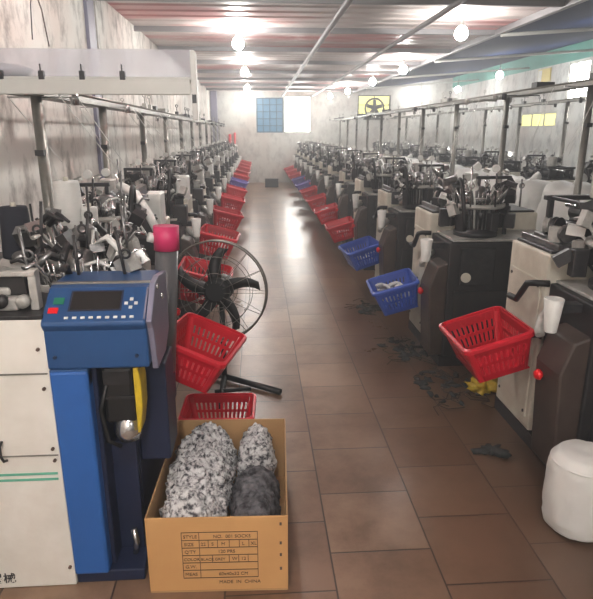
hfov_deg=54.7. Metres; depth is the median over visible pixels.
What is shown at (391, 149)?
machine
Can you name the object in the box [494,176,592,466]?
machine
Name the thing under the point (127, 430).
knob
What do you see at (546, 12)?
trim
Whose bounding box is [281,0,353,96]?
trim
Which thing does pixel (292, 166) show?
plastic basket
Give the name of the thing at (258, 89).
trim
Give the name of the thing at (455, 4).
trim
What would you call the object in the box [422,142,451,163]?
machine
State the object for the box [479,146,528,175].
machine
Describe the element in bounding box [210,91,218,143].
trim
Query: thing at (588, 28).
beam
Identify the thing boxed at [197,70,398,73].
trim
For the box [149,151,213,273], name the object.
machine
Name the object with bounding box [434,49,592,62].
beam
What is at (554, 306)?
cup
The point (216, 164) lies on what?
machine
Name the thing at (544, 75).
notice sign
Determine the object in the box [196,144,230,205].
machine
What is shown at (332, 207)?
plastic basket
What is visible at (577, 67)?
window
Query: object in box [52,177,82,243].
cone
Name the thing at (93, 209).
cone
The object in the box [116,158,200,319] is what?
machine
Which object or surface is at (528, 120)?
window
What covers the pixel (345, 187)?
machine
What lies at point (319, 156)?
machine
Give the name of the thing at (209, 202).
cup
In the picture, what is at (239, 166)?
plastic basket
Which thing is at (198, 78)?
trim
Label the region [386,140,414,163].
machine
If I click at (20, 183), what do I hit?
wall
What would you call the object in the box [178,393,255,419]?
plastic basket
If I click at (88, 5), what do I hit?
trim
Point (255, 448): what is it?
bundle
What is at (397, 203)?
machine
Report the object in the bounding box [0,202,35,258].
cone
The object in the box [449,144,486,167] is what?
machine
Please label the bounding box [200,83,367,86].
trim
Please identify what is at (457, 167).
sack
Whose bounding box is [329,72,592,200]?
rack
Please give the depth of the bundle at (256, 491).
2.25 m
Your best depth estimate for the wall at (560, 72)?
13.74 m
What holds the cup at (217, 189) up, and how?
on the machine at (209, 176)
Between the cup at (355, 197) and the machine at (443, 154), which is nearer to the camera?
the cup at (355, 197)
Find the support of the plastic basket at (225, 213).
hanging from the machine at (202, 206)
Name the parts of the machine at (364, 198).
crank handle, bed plate, lever arm, door, tension rod, lever arm, step motor, needle crown, lever arm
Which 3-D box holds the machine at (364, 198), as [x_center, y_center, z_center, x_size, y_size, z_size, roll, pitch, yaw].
[1.132,-1.153,7.211,0.964,1.406,0.891,-1,16,-4]
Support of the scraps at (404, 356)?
on the floor
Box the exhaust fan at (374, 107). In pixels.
[363,98,383,119]
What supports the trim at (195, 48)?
attached to the ceiling at (138, 13)
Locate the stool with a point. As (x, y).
(567, 492)
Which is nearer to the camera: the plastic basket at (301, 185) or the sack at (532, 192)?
the sack at (532, 192)
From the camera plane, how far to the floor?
2.97 m
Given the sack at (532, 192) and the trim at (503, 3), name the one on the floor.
the sack at (532, 192)
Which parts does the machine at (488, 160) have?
take down frame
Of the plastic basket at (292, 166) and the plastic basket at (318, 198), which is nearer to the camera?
the plastic basket at (318, 198)
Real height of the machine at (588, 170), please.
1.406 m
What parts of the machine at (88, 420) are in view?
lever arm, lever arm, carriage frame, tension rod, lever arm, lever arm, tension rod, panel, lever arm, lever arm, lever arm, lever arm, lever arm, lever arm, lever arm, lever arm, lever arm, tension rod, needle crown, lever arm, tension rod, needle crown, tension rod, lever arm, lever arm, lever arm, plate, lever arm, motor plate, motor, tension rod, tension rod, tension rod, lever arm, plate, lever arm, lever arm, pedal rod, lever arm, lever arm, plate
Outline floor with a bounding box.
[0,182,592,598]
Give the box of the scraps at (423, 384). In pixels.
[413,361,494,415]
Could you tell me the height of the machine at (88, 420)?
1.390 m
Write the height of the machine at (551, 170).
1.406 m
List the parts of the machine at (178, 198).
tension rod, lever arm, tension rod, lever arm, step motor, needle crown, lever arm, tension rod, lever arm, lever arm, access panel, crank handle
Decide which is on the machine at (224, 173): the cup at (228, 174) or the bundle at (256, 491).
the cup at (228, 174)
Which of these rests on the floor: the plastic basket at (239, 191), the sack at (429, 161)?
the sack at (429, 161)
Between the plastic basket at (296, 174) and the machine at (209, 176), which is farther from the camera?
the plastic basket at (296, 174)
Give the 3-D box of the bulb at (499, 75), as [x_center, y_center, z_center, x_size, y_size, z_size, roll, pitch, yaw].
[4.076,-4.667,11.447,0.140,0.483,0.140,-1,16,-4]
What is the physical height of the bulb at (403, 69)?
0.285 m
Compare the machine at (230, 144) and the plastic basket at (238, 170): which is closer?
the plastic basket at (238, 170)
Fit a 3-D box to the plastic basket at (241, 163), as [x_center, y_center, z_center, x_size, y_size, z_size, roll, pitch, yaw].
[-1.513,-3.907,16.898,0.360,0.283,0.454,0,16,0]
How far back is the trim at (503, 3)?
5.51 m
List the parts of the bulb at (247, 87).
bulb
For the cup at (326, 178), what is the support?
on the machine at (331, 178)
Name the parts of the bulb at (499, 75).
bulb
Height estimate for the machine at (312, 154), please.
1.406 m
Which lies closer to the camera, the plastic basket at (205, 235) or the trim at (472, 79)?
the plastic basket at (205, 235)
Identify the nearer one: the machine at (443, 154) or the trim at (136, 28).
the trim at (136, 28)
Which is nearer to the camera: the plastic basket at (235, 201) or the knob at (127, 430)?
the knob at (127, 430)
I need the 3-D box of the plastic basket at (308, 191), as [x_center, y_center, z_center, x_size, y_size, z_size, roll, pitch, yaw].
[0.251,-2.160,11.672,0.361,0.291,0.454,-2,16,-7]
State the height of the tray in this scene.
0.323 m
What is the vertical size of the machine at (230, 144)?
1.410 m
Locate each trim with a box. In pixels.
[83,0,104,178]
[97,0,564,6]
[134,26,494,34]
[157,46,450,52]
[197,60,420,64]
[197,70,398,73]
[197,77,381,80]
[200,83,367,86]
[206,88,357,90]
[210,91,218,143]
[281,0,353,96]
[312,0,467,96]
[350,0,587,93]
[366,79,478,88]
[392,67,529,78]
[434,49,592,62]
[452,39,592,87]
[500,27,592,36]
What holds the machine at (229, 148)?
on the floor
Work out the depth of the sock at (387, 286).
4.40 m
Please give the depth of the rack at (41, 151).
4.22 m
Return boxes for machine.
[0,186,179,587]
[44,168,180,315]
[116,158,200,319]
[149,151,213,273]
[157,148,221,242]
[184,146,226,217]
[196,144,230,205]
[202,143,233,204]
[209,141,235,193]
[214,140,237,167]
[220,140,239,167]
[223,139,240,160]
[293,139,310,167]
[296,140,315,181]
[299,140,321,181]
[304,141,331,180]
[309,142,338,203]
[316,143,350,193]
[324,145,362,226]
[335,147,382,243]
[350,150,409,269]
[365,139,388,155]
[372,155,451,287]
[375,140,395,160]
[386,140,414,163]
[408,163,542,365]
[409,142,428,159]
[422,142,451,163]
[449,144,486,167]
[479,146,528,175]
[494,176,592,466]
[519,149,575,182]
[584,155,592,183]
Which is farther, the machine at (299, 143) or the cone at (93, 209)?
the machine at (299, 143)
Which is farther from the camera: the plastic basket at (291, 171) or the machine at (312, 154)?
the plastic basket at (291, 171)
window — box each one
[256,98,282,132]
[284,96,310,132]
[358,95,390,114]
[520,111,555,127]
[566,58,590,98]
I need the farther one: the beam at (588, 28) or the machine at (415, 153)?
the machine at (415, 153)
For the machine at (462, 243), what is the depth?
3.99 m
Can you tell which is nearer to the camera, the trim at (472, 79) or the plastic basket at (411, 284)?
the plastic basket at (411, 284)
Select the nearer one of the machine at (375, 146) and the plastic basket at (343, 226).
the plastic basket at (343, 226)
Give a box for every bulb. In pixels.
[232,25,243,49]
[241,60,248,75]
[244,82,249,90]
[369,75,375,84]
[399,61,406,73]
[455,13,467,39]
[455,71,460,91]
[496,54,502,78]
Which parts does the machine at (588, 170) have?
lever arm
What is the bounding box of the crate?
[265,178,278,186]
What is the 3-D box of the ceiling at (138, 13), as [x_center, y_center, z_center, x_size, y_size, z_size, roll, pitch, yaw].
[0.216,-3.471,7.338,4.630,0.064,23.170,-1,16,-4]
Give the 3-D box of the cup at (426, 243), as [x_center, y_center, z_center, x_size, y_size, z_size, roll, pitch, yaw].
[0.910,-0.347,4.023,0.088,0.158,0.087,-1,16,-4]
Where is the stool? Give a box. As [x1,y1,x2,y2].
[541,439,592,541]
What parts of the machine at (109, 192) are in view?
lever arm, tension rod, lever arm, needle crown, lever arm, step motor, lever arm, lever arm, tension rod, lever arm, lever arm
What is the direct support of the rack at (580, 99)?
on the floor
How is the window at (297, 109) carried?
in the wall at (269, 153)
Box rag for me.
[470,443,511,458]
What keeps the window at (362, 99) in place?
in the wall at (269, 153)
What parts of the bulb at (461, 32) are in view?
bulb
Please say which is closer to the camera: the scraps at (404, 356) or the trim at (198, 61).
the scraps at (404, 356)
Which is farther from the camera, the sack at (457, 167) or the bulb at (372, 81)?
the bulb at (372, 81)
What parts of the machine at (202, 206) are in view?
step motor, needle crown, lever arm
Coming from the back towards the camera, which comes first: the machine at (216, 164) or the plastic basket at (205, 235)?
the machine at (216, 164)
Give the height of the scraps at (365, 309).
0.019 m
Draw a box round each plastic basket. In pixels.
[176,312,246,393]
[178,256,233,306]
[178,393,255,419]
[199,224,240,259]
[213,205,243,230]
[220,192,244,213]
[226,184,247,200]
[230,177,248,187]
[233,172,249,180]
[235,168,250,177]
[238,165,250,170]
[239,162,251,168]
[283,165,293,173]
[285,168,296,177]
[288,171,300,182]
[291,175,304,187]
[295,180,310,193]
[299,185,316,201]
[305,193,325,211]
[314,203,337,224]
[324,216,353,242]
[338,236,378,270]
[366,268,419,315]
[439,306,534,382]
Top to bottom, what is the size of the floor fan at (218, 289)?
0.987 m
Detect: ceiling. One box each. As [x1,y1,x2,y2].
[106,1,547,91]
[361,0,592,90]
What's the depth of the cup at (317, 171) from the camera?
11.18 m
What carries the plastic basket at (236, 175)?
hanging from the machine at (227, 166)
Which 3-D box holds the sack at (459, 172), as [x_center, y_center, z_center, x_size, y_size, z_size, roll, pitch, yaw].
[2.458,-1.292,7.995,0.523,1.231,0.810,-1,16,-4]
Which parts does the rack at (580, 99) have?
post, post, post, post, post, rail, rail, post, post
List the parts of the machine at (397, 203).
crank handle, access panel, plate, slide rail, lever arm, bed plate, door, round knob, lever arm, tension rod, lever arm, step motor, lever arm, needle crown, tension rod, lever arm, lever arm, lever arm, tension rod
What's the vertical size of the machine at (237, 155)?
1.408 m
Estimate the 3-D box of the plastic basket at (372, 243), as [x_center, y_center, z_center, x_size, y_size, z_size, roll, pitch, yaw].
[0.647,-0.479,5.924,0.361,0.291,0.454,-3,17,-9]
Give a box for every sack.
[399,154,418,171]
[411,158,440,173]
[434,161,465,178]
[454,162,496,190]
[481,169,524,189]
[503,171,549,211]
[536,173,590,230]
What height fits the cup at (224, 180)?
0.158 m
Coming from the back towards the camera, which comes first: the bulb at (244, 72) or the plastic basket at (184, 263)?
the bulb at (244, 72)
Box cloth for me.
[465,376,497,394]
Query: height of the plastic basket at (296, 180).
0.291 m
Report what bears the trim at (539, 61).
attached to the wall at (560, 72)
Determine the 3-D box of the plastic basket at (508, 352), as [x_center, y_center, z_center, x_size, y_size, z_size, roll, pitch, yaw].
[0.985,0.233,3.028,0.361,0.291,0.454,-1,16,-4]
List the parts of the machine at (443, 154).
take down frame, step motor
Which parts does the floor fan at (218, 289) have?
blade, blade, blade, leg, motor, blade, blade, leg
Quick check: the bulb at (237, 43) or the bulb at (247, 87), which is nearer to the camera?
the bulb at (237, 43)
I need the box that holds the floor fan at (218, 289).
[177,239,281,408]
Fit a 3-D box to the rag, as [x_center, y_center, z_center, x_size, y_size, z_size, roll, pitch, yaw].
[1.015,0.792,3.003,0.180,0.033,0.154,-1,16,-4]
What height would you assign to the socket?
0.073 m
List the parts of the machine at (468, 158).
step motor, take down frame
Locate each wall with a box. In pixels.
[0,0,210,251]
[210,78,452,182]
[449,56,592,174]
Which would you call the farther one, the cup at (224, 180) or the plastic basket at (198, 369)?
the cup at (224, 180)
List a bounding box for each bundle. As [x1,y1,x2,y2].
[159,421,237,517]
[229,465,280,515]
[236,422,276,474]
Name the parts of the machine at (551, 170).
lever arm, lever arm, lever arm, plate, step motor, take down frame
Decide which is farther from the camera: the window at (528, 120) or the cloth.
the window at (528, 120)
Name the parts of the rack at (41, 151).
post, post, rail, rail, post, rail, post, post, post, post, post, post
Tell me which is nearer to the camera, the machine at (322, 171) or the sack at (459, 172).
the sack at (459, 172)
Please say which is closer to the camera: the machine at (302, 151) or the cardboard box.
the cardboard box
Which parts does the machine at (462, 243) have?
access panel, crank handle, slide rail, lever arm, lever arm, lever arm, lever arm, lever arm, lever arm, take down frame, round knob, lever arm, step motor, tension rod, lever arm, plate, door, lever arm, needle crown, lever arm, bed plate, lever arm, tension rod, lever arm, lever arm, lever arm, lever arm, lever arm, tension rod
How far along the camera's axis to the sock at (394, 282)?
4.51 m
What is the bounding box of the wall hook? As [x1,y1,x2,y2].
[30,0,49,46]
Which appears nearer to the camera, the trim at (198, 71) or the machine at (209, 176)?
the machine at (209, 176)
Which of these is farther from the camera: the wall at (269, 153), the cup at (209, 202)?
the wall at (269, 153)
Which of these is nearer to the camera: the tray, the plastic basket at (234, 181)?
the tray
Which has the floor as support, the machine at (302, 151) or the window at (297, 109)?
the machine at (302, 151)
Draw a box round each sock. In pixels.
[375,283,390,288]
[388,281,402,285]
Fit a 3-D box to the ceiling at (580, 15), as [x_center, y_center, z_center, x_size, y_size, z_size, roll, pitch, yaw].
[4.260,-3.776,7.517,3.404,0.550,23.150,-1,16,-4]
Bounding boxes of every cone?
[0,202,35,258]
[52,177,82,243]
[80,203,99,238]
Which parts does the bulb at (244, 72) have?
bulb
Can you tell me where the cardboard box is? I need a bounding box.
[144,418,287,592]
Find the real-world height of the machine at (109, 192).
1.409 m
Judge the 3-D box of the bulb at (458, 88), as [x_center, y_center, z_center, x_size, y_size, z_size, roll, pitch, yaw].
[4.331,-5.829,15.301,0.140,0.551,0.140,-1,16,-4]
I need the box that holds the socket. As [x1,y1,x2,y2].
[458,19,464,26]
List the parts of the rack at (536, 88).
post, post, post, post, post, post, post, post, rail, rail, rail, post, post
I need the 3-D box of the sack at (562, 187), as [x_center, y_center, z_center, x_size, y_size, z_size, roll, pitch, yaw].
[2.647,-0.571,5.496,0.545,1.251,0.834,-1,16,-4]
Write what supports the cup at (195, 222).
on the machine at (178, 198)
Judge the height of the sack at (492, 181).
1.191 m
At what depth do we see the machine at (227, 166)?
12.07 m
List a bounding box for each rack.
[7,94,230,240]
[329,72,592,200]
[386,92,585,164]
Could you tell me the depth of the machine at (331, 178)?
9.73 m
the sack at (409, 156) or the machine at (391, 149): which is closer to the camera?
the sack at (409, 156)
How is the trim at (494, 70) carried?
attached to the wall at (560, 72)
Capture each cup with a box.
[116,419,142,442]
[191,218,200,236]
[206,199,213,213]
[215,186,221,198]
[222,178,226,187]
[226,172,230,180]
[316,170,319,178]
[324,176,328,184]
[336,183,341,194]
[352,194,358,207]
[377,210,386,227]
[420,238,432,261]
[544,296,564,333]
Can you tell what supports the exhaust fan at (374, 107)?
attached to the wall at (269, 153)
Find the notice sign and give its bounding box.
[537,67,551,81]
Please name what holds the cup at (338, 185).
on the machine at (345, 187)
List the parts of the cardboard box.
panel, panel, panel, panel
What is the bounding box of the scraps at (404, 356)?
[374,335,430,361]
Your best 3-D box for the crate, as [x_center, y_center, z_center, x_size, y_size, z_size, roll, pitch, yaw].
[-0.761,-3.577,17.540,0.420,0.260,0.320,-1,16,-4]
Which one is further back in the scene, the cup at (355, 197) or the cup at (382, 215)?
the cup at (355, 197)
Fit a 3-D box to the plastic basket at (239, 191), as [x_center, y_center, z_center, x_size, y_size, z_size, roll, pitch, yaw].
[-1.018,-1.809,9.722,0.360,0.283,0.454,-2,16,-8]
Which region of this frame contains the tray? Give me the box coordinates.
[0,48,198,120]
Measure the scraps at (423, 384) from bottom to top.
0.022 m
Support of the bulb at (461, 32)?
hanging from the ceiling at (138, 13)
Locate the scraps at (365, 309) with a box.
[346,299,381,314]
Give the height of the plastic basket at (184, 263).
0.283 m
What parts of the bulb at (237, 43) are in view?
bulb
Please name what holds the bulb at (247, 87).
hanging from the ceiling at (138, 13)
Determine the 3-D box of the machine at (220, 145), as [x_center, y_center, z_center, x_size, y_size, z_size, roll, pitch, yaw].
[-2.017,-3.515,15.283,0.964,1.408,0.891,-1,16,-4]
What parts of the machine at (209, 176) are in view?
lever arm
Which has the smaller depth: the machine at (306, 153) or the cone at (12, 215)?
the cone at (12, 215)
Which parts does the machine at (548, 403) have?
access panel, crank handle, plate, slide rail, take down frame, lever arm, bed plate, lever arm, lever arm, lever arm, lever arm, door, step motor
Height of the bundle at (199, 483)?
0.329 m
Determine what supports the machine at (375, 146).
on the floor
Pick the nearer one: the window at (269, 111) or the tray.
the tray
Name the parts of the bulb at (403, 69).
bulb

